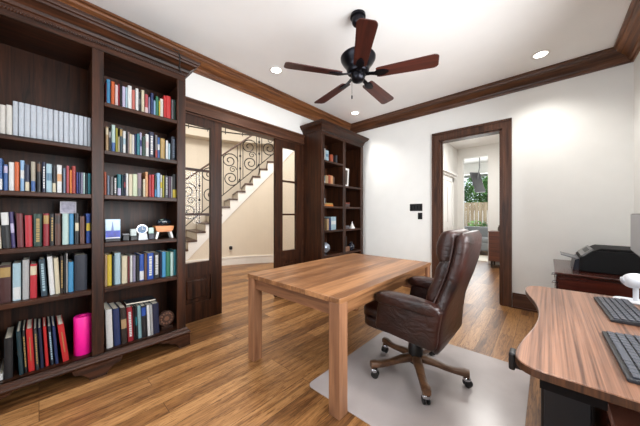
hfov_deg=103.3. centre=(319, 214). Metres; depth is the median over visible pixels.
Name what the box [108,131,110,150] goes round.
book
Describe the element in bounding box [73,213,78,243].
book
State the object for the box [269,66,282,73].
recessed light
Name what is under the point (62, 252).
book
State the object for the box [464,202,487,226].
fence
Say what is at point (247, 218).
staircase
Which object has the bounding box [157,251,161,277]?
book
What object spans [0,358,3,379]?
book
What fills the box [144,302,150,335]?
book
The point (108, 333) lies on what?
book
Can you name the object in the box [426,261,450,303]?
cushion
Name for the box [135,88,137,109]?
book
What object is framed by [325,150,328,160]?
book
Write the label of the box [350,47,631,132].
trim
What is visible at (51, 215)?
book
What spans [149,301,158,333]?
book
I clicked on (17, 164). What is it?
book
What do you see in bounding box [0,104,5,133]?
book
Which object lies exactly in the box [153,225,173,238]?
wooden stand
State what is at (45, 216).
book
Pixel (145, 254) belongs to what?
book
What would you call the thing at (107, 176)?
book
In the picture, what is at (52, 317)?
book
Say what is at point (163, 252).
book
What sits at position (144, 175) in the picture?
book
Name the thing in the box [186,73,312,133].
wall
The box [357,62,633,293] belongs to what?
wall
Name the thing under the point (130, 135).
book
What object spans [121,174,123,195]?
book
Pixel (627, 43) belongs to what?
trim
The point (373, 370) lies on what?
hood
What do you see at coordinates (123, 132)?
book
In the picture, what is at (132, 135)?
book
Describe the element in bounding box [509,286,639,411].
desk
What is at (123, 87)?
book
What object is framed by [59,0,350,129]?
trim
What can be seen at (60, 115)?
book
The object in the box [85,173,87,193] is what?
book
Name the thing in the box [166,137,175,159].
book
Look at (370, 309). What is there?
seat cushion
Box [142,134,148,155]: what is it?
book
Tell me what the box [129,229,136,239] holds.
block
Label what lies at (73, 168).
book
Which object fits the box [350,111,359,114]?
recessed light
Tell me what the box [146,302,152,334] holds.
book
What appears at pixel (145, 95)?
book
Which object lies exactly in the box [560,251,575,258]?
paper tray
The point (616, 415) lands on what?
wooden chest
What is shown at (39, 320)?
book
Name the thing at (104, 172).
book
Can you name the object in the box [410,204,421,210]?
light switch
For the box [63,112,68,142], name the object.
book
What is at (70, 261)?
book
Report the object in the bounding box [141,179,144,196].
book
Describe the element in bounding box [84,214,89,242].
book
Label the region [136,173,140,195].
book
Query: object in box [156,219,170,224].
bowl
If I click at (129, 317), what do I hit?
book
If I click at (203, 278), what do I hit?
door
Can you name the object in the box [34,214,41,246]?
book
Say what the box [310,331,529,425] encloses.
chair mat
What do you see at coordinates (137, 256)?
book
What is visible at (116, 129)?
book
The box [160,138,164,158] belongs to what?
book
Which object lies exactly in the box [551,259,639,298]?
file cabinet
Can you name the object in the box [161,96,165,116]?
book
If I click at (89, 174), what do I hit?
book
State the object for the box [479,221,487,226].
shrub
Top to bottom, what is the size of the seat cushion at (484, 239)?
0.170 m
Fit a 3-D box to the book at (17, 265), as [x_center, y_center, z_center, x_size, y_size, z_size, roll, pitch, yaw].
[-2.116,0.452,1.770,0.189,0.251,0.035,0,0,42]
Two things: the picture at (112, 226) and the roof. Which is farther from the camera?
the roof
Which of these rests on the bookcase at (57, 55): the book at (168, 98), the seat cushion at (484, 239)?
the book at (168, 98)
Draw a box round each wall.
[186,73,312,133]
[186,124,273,236]
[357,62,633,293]
[443,143,456,229]
[457,143,498,230]
[464,162,487,173]
[634,52,639,213]
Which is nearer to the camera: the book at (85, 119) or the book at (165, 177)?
the book at (85, 119)
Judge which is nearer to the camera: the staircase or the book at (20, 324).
the book at (20, 324)
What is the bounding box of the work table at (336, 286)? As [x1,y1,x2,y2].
[248,253,430,419]
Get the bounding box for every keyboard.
[594,296,639,326]
[602,331,639,384]
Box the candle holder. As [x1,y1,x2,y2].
[346,236,349,250]
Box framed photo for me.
[346,168,348,185]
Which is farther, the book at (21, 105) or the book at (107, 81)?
the book at (107, 81)
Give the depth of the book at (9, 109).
1.68 m
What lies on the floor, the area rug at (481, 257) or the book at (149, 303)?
the area rug at (481, 257)
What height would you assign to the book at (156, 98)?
0.191 m
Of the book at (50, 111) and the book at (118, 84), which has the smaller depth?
the book at (50, 111)
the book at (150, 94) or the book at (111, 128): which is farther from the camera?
the book at (150, 94)
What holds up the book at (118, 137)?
on the bookcase at (57, 55)
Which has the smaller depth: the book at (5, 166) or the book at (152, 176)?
the book at (5, 166)
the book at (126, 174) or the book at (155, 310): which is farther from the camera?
the book at (155, 310)
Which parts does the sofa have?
backrest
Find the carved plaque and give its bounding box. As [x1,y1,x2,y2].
[159,310,173,330]
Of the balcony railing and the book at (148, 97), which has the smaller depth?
the book at (148, 97)
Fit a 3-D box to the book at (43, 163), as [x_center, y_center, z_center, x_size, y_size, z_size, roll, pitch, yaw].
[-2.022,-0.269,1.852,0.151,0.217,0.017,0,0,42]
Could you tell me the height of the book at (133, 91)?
0.187 m
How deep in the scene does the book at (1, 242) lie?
1.66 m
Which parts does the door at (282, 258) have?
raised panel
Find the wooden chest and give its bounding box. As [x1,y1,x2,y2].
[595,402,639,425]
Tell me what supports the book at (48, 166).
on the bookcase at (57, 55)
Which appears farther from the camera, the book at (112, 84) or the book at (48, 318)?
the book at (112, 84)
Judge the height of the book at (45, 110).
0.238 m
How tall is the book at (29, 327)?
0.299 m
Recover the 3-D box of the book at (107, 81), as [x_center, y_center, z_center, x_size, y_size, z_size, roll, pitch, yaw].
[-1.785,-1.002,2.119,0.154,0.214,0.022,0,0,42]
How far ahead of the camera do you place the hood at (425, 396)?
1.64 m
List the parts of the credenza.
door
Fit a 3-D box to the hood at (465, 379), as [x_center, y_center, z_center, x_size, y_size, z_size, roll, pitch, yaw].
[1.066,1.178,1.837,0.048,0.056,0.052,0,0,3]
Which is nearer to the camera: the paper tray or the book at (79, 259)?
the book at (79, 259)
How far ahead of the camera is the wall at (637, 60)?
2.62 m
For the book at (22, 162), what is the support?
on the bookcase at (57, 55)
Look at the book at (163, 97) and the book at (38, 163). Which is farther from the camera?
the book at (163, 97)
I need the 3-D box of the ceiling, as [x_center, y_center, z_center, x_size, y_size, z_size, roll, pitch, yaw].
[2.080,-1.850,3.954,5.600,0.080,12.140,0,0,42]
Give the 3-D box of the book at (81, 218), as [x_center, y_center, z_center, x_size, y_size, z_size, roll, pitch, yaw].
[-1.887,0.115,2.000,0.171,0.210,0.027,0,0,42]
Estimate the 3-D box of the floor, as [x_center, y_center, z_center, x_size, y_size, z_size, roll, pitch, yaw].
[0.352,1.280,5.099,12.700,0.060,12.850,0,0,42]
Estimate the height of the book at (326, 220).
0.190 m
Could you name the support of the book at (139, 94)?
on the bookcase at (57, 55)
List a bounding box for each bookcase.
[0,0,200,399]
[300,119,368,262]
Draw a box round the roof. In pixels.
[464,173,487,177]
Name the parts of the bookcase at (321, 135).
panel, panel, shelf, shelf, shelf, shelf, shelf, cornice, frieze rail, panel, rope moulding, panel, shelf, shelf, shelf, shelf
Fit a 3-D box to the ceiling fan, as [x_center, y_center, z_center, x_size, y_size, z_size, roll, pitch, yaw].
[0.365,-1.433,2.327,1.290,0.751,1.249,0,0,42]
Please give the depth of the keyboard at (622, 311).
1.28 m
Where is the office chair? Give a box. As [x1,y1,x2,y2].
[364,229,481,404]
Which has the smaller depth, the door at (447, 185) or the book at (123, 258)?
the book at (123, 258)
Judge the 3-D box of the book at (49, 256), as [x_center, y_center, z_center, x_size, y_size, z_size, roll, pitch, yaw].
[-2.014,0.438,1.892,0.191,0.279,0.039,0,0,42]
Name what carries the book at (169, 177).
on the bookcase at (57, 55)
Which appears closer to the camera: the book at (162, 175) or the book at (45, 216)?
the book at (45, 216)
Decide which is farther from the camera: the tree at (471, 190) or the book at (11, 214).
the tree at (471, 190)
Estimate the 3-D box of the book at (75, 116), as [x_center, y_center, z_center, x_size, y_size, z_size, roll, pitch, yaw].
[-1.928,-0.643,1.992,0.209,0.235,0.022,0,0,42]
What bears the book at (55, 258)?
on the bookcase at (57, 55)
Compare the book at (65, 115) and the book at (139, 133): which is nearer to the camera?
the book at (65, 115)
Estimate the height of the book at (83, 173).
0.165 m
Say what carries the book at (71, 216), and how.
on the bookcase at (57, 55)
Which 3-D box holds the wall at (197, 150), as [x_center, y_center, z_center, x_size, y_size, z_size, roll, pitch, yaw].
[-2.247,-1.550,5.477,4.270,5.600,7.426,0,0,42]
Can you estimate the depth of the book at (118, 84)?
2.12 m
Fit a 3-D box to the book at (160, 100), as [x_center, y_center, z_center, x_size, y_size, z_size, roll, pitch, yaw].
[-1.524,-0.987,2.398,0.146,0.183,0.025,0,0,42]
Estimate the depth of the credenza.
5.95 m
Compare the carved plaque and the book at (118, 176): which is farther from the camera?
the carved plaque
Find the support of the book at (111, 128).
on the bookcase at (57, 55)
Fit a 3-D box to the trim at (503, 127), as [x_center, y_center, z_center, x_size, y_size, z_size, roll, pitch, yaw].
[2.262,-0.033,3.828,1.037,2.565,0.184,0,0,42]
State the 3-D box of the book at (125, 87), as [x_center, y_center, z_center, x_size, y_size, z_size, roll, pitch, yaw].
[-1.705,-0.990,2.205,0.161,0.190,0.014,0,0,42]
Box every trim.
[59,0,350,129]
[186,96,304,262]
[186,128,273,146]
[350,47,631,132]
[432,118,511,307]
[443,168,457,229]
[614,0,639,61]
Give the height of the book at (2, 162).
0.210 m
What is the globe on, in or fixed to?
on the bookcase at (321, 135)
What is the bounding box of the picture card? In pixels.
[60,201,75,212]
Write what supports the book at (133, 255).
on the bookcase at (57, 55)
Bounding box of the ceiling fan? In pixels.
[284,9,438,103]
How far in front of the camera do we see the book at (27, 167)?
1.74 m
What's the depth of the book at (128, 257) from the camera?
2.16 m
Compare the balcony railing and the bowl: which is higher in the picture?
the balcony railing
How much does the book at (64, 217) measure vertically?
0.230 m
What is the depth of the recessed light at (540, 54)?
2.84 m
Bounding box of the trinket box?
[121,233,129,240]
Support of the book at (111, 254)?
on the bookcase at (57, 55)
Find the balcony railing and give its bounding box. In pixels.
[186,124,249,135]
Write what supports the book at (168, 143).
on the bookcase at (57, 55)
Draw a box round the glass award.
[147,227,153,238]
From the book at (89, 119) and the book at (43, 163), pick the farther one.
the book at (89, 119)
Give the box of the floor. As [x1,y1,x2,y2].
[0,251,540,425]
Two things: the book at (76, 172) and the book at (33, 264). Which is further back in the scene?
the book at (76, 172)
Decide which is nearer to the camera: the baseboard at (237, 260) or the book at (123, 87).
the book at (123, 87)
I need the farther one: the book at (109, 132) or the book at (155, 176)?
the book at (155, 176)
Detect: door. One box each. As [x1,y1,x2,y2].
[186,114,221,323]
[274,139,301,296]
[443,179,451,231]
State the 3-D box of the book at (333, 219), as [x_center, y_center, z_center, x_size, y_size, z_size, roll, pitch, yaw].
[0.178,0.140,4.341,0.155,0.220,0.129,0,0,42]
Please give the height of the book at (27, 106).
0.240 m
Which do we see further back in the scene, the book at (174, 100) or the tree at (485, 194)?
the tree at (485, 194)
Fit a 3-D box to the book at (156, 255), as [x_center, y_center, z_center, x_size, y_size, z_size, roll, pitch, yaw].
[-1.569,0.462,2.386,0.194,0.231,0.048,0,0,42]
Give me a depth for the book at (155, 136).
2.31 m
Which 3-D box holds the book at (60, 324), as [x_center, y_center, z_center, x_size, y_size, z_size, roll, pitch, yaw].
[-1.991,0.944,1.955,0.268,0.282,0.061,0,0,42]
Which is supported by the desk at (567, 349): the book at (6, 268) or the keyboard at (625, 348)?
the keyboard at (625, 348)
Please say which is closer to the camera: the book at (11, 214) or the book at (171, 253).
the book at (11, 214)
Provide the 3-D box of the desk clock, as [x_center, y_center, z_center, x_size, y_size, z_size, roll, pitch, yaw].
[-1.600,0.153,2.269,0.065,0.134,0.084,0,0,42]
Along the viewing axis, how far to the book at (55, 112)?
1.84 m
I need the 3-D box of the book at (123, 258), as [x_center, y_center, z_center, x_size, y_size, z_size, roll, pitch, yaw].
[-1.715,0.462,2.197,0.174,0.231,0.037,0,0,42]
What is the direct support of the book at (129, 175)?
on the bookcase at (57, 55)
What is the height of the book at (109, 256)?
0.251 m
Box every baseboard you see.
[186,255,273,265]
[512,292,537,312]
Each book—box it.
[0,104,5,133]
[0,158,4,189]
[0,212,11,247]
[0,226,2,247]
[0,261,12,302]
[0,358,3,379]
[3,164,8,189]
[4,326,14,379]
[6,105,12,134]
[9,162,14,190]
[9,212,16,247]
[13,101,18,135]
[13,260,21,300]
[15,162,19,190]
[16,213,24,246]
[16,320,23,374]
[19,102,24,136]
[20,160,24,190]
[22,320,27,372]
[23,256,29,299]
[25,103,30,137]
[25,165,29,190]
[25,215,32,246]
[26,318,34,371]
[30,260,36,297]
[31,105,36,137]
[31,162,35,191]
[33,318,38,369]
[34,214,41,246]
[37,106,42,138]
[37,162,40,191]
[38,318,43,367]
[39,257,46,296]
[42,162,45,191]
[42,317,48,365]
[43,108,47,139]
[43,214,48,245]
[46,164,51,191]
[47,254,54,294]
[47,316,53,364]
[48,109,52,140]
[50,214,53,245]
[51,315,58,363]
[52,165,55,192]
[53,110,57,141]
[53,255,59,293]
[54,214,60,244]
[56,165,61,192]
[56,314,68,361]
[58,111,62,141]
[59,253,62,292]
[61,214,68,244]
[62,168,65,192]
[62,252,64,292]
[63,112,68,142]
[64,251,67,292]
[66,166,68,192]
[68,259,72,291]
[69,113,73,143]
[69,170,71,192]
[69,214,73,243]
[71,166,75,192]
[72,252,86,290]
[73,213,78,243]
[74,115,77,144]
[76,172,77,193]
[78,116,82,144]
[78,172,79,193]
[79,216,84,243]
[80,172,82,193]
[83,117,87,145]
[83,173,84,193]
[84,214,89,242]
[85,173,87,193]
[88,118,90,146]
[88,173,90,193]
[104,79,109,102]
[104,83,106,101]
[104,127,107,149]
[104,172,105,194]
[104,253,106,286]
[104,302,112,348]
[106,175,109,194]
[106,252,111,285]
[108,125,114,150]
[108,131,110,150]
[108,302,120,345]
[110,81,114,103]
[110,177,112,194]
[111,251,119,284]
[111,254,113,284]
[113,177,116,194]
[114,174,120,195]
[115,85,117,104]
[115,128,117,151]
[115,301,126,343]
[118,84,119,105]
[118,128,121,151]
[118,137,119,151]
[120,86,121,105]
[120,254,126,283]
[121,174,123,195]
[122,86,124,106]
[122,131,125,152]
[122,302,133,341]
[124,173,127,195]
[124,176,125,195]
[125,87,126,106]
[126,132,127,152]
[126,253,131,281]
[127,85,131,108]
[127,255,129,282]
[128,174,131,195]
[128,253,135,281]
[129,134,131,153]
[131,305,135,339]
[132,90,134,109]
[132,135,133,153]
[132,174,136,195]
[132,304,137,338]
[134,134,135,153]
[134,252,143,280]
[134,253,138,280]
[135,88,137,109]
[135,304,141,337]
[136,134,139,154]
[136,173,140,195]
[138,92,140,110]
[138,303,146,337]
[139,90,143,111]
[139,133,141,154]
[140,252,146,279]
[141,172,147,196]
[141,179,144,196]
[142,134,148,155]
[142,137,144,155]
[142,251,152,279]
[144,94,147,112]
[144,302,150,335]
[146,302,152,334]
[147,132,153,156]
[148,93,152,113]
[148,97,149,112]
[148,175,150,196]
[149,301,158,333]
[150,251,159,277]
[151,175,153,196]
[153,96,158,115]
[153,173,159,196]
[154,135,156,157]
[154,175,156,196]
[156,250,165,276]
[157,137,159,157]
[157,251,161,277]
[159,99,162,116]
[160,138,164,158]
[160,175,161,196]
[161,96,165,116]
[162,175,163,196]
[162,250,169,275]
[164,176,167,197]
[165,140,167,158]
[166,96,170,118]
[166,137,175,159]
[167,250,172,275]
[168,143,169,158]
[168,174,176,197]
[168,176,170,197]
[168,248,176,274]
[171,99,173,118]
[174,100,175,119]
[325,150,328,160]
[325,217,335,229]
[325,219,328,229]
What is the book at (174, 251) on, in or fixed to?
on the bookcase at (57, 55)
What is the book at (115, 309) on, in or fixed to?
on the bookcase at (57, 55)
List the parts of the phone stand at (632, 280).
stem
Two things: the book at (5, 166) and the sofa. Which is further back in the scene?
the sofa
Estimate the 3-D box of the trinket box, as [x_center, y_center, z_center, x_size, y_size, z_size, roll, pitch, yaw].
[-1.680,0.190,2.184,0.064,0.060,0.050,0,0,42]
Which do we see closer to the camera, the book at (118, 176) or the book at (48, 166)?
the book at (48, 166)
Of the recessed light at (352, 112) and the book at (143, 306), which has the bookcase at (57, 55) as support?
the book at (143, 306)
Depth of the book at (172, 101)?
2.42 m
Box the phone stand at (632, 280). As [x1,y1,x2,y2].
[612,273,639,304]
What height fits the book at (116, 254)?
0.261 m
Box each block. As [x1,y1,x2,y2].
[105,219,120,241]
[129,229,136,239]
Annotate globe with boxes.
[325,242,329,254]
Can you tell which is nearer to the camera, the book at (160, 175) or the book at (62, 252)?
the book at (62, 252)
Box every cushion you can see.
[364,299,425,316]
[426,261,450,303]
[476,227,487,236]
[482,237,487,242]
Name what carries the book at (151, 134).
on the bookcase at (57, 55)
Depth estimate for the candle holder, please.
4.58 m
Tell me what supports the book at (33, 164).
on the bookcase at (57, 55)
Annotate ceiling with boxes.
[86,0,631,164]
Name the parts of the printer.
control panel, scanner lid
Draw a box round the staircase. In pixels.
[186,135,293,260]
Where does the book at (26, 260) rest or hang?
on the bookcase at (57, 55)
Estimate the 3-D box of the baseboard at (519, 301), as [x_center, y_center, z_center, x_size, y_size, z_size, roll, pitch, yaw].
[2.990,1.150,3.071,1.047,0.200,0.034,0,0,42]
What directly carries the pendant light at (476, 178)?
hanging from the ceiling
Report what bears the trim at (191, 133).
attached to the wall at (197, 150)
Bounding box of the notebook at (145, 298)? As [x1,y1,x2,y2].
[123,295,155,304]
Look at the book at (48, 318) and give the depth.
1.83 m
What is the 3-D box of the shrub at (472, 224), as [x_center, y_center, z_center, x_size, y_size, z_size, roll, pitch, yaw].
[8.119,0.812,13.264,0.942,1.091,0.608,0,0,42]
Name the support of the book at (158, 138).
on the bookcase at (57, 55)
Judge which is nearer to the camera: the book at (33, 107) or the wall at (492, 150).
the book at (33, 107)
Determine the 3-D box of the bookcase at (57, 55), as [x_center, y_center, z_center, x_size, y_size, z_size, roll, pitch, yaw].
[-1.859,-0.113,2.086,0.555,2.725,1.483,0,0,42]
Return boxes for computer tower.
[541,388,594,425]
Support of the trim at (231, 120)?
attached to the wall at (198, 87)
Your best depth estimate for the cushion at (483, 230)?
8.27 m
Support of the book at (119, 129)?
on the bookcase at (57, 55)
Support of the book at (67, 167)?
on the bookcase at (57, 55)
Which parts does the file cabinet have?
drawer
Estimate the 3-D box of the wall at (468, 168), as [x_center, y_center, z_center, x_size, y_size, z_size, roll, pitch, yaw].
[5.676,-0.280,8.844,4.400,3.060,0.140,0,0,42]
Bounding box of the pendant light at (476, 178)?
[470,157,484,192]
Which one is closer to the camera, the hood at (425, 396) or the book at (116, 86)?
the hood at (425, 396)
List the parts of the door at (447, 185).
panel, panel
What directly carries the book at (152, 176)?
on the bookcase at (57, 55)
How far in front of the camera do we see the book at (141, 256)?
2.23 m
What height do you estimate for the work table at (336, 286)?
0.740 m
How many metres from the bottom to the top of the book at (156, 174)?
0.225 m
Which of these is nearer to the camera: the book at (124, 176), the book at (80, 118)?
the book at (80, 118)
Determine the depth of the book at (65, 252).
1.89 m
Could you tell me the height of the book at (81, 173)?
0.166 m
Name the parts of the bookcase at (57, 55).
shelf, shelf, shelf, shelf, panel, panel, shelf, rope moulding, frieze rail, moulding, cornice, shelf, shelf, shelf, shelf, shelf, panel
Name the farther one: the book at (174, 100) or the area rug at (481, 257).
the area rug at (481, 257)
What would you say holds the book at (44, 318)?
on the bookcase at (57, 55)
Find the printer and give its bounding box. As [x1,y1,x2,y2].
[560,244,639,274]
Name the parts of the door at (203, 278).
raised panel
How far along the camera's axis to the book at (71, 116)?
1.90 m
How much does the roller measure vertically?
0.294 m
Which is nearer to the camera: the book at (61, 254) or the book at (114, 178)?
the book at (61, 254)
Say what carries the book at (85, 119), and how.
on the bookcase at (57, 55)
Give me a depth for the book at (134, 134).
2.20 m
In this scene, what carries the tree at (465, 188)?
on the ground
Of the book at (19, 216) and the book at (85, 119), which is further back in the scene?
the book at (85, 119)
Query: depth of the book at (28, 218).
1.75 m
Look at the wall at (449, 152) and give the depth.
6.64 m
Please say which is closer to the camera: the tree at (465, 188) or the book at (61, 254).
the book at (61, 254)
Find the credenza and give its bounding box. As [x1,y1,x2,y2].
[488,230,498,267]
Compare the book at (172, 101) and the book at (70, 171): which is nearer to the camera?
the book at (70, 171)
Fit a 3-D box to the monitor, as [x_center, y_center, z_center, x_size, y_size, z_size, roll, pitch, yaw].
[1.699,0.249,1.216,0.560,0.512,0.220,0,0,-44]
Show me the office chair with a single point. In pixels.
(428, 318)
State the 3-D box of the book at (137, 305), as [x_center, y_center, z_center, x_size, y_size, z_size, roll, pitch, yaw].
[-1.674,0.942,2.304,0.242,0.286,0.034,0,0,42]
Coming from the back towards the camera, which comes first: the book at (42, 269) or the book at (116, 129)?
the book at (116, 129)
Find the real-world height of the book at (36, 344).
0.292 m
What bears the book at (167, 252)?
on the bookcase at (57, 55)
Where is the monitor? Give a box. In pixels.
[630,214,639,256]
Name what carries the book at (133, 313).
on the bookcase at (57, 55)
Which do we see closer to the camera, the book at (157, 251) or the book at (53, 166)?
the book at (53, 166)
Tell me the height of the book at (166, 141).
0.186 m
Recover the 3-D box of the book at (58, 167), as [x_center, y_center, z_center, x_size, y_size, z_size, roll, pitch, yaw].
[-1.972,-0.264,1.911,0.156,0.207,0.025,0,0,42]
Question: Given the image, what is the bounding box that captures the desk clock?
[136,225,147,239]
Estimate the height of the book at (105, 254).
0.258 m
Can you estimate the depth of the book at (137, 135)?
2.21 m
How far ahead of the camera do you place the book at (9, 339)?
1.68 m
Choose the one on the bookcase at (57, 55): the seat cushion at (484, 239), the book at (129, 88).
the book at (129, 88)
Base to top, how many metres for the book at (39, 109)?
0.239 m
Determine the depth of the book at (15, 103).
1.70 m
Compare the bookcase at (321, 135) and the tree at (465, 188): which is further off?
the tree at (465, 188)
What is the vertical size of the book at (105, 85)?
0.177 m
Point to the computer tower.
(556, 409)
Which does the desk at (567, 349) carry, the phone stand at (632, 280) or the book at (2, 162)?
the phone stand at (632, 280)
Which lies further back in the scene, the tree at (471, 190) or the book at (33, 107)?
the tree at (471, 190)
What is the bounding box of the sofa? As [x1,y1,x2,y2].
[464,226,487,251]
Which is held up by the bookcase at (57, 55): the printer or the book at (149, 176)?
the book at (149, 176)
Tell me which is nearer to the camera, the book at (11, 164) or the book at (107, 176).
the book at (11, 164)
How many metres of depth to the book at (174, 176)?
2.42 m
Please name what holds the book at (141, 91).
on the bookcase at (57, 55)
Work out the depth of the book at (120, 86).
2.12 m
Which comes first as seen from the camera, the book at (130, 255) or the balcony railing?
the book at (130, 255)
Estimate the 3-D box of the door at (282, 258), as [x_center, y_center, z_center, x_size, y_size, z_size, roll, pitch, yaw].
[-0.502,0.042,4.065,0.043,2.404,0.572,0,0,42]
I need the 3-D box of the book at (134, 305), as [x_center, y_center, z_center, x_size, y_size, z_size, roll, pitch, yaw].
[-1.688,0.941,2.285,0.232,0.287,0.025,0,0,42]
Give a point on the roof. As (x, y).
(486, 174)
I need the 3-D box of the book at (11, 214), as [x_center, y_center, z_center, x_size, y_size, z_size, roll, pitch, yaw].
[-2.119,0.099,1.748,0.176,0.240,0.027,0,0,42]
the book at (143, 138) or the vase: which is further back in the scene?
the vase
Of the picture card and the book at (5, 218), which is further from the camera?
the picture card
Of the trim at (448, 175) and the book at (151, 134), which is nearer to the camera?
the book at (151, 134)
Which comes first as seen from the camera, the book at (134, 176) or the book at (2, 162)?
the book at (2, 162)
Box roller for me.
[73,313,91,355]
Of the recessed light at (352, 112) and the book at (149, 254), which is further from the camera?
the recessed light at (352, 112)
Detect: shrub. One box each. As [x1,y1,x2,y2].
[468,220,480,225]
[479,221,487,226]
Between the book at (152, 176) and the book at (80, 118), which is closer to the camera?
the book at (80, 118)
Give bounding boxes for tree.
[464,176,487,210]
[464,181,469,202]
[480,177,487,201]
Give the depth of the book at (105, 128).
2.05 m
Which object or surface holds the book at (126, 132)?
on the bookcase at (57, 55)
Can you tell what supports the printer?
on the file cabinet
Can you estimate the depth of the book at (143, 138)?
2.23 m
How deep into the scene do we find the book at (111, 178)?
2.07 m
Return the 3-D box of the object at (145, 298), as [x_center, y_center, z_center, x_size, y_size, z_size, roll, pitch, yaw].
[-1.635,0.772,2.294,0.140,0.028,0.220,0,0,42]
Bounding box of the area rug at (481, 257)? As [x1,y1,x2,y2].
[478,255,487,261]
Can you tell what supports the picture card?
on the book at (71, 216)
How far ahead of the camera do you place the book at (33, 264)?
1.76 m
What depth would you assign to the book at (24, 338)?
1.74 m
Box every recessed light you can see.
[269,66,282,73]
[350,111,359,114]
[531,49,550,59]
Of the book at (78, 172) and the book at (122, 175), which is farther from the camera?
the book at (122, 175)
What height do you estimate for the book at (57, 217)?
0.230 m
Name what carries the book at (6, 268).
on the bookcase at (57, 55)
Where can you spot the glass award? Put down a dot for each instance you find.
(150, 235)
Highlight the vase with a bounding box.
[348,242,354,249]
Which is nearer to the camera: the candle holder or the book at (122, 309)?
the book at (122, 309)
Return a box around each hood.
[371,368,377,372]
[422,393,430,399]
[463,377,470,381]

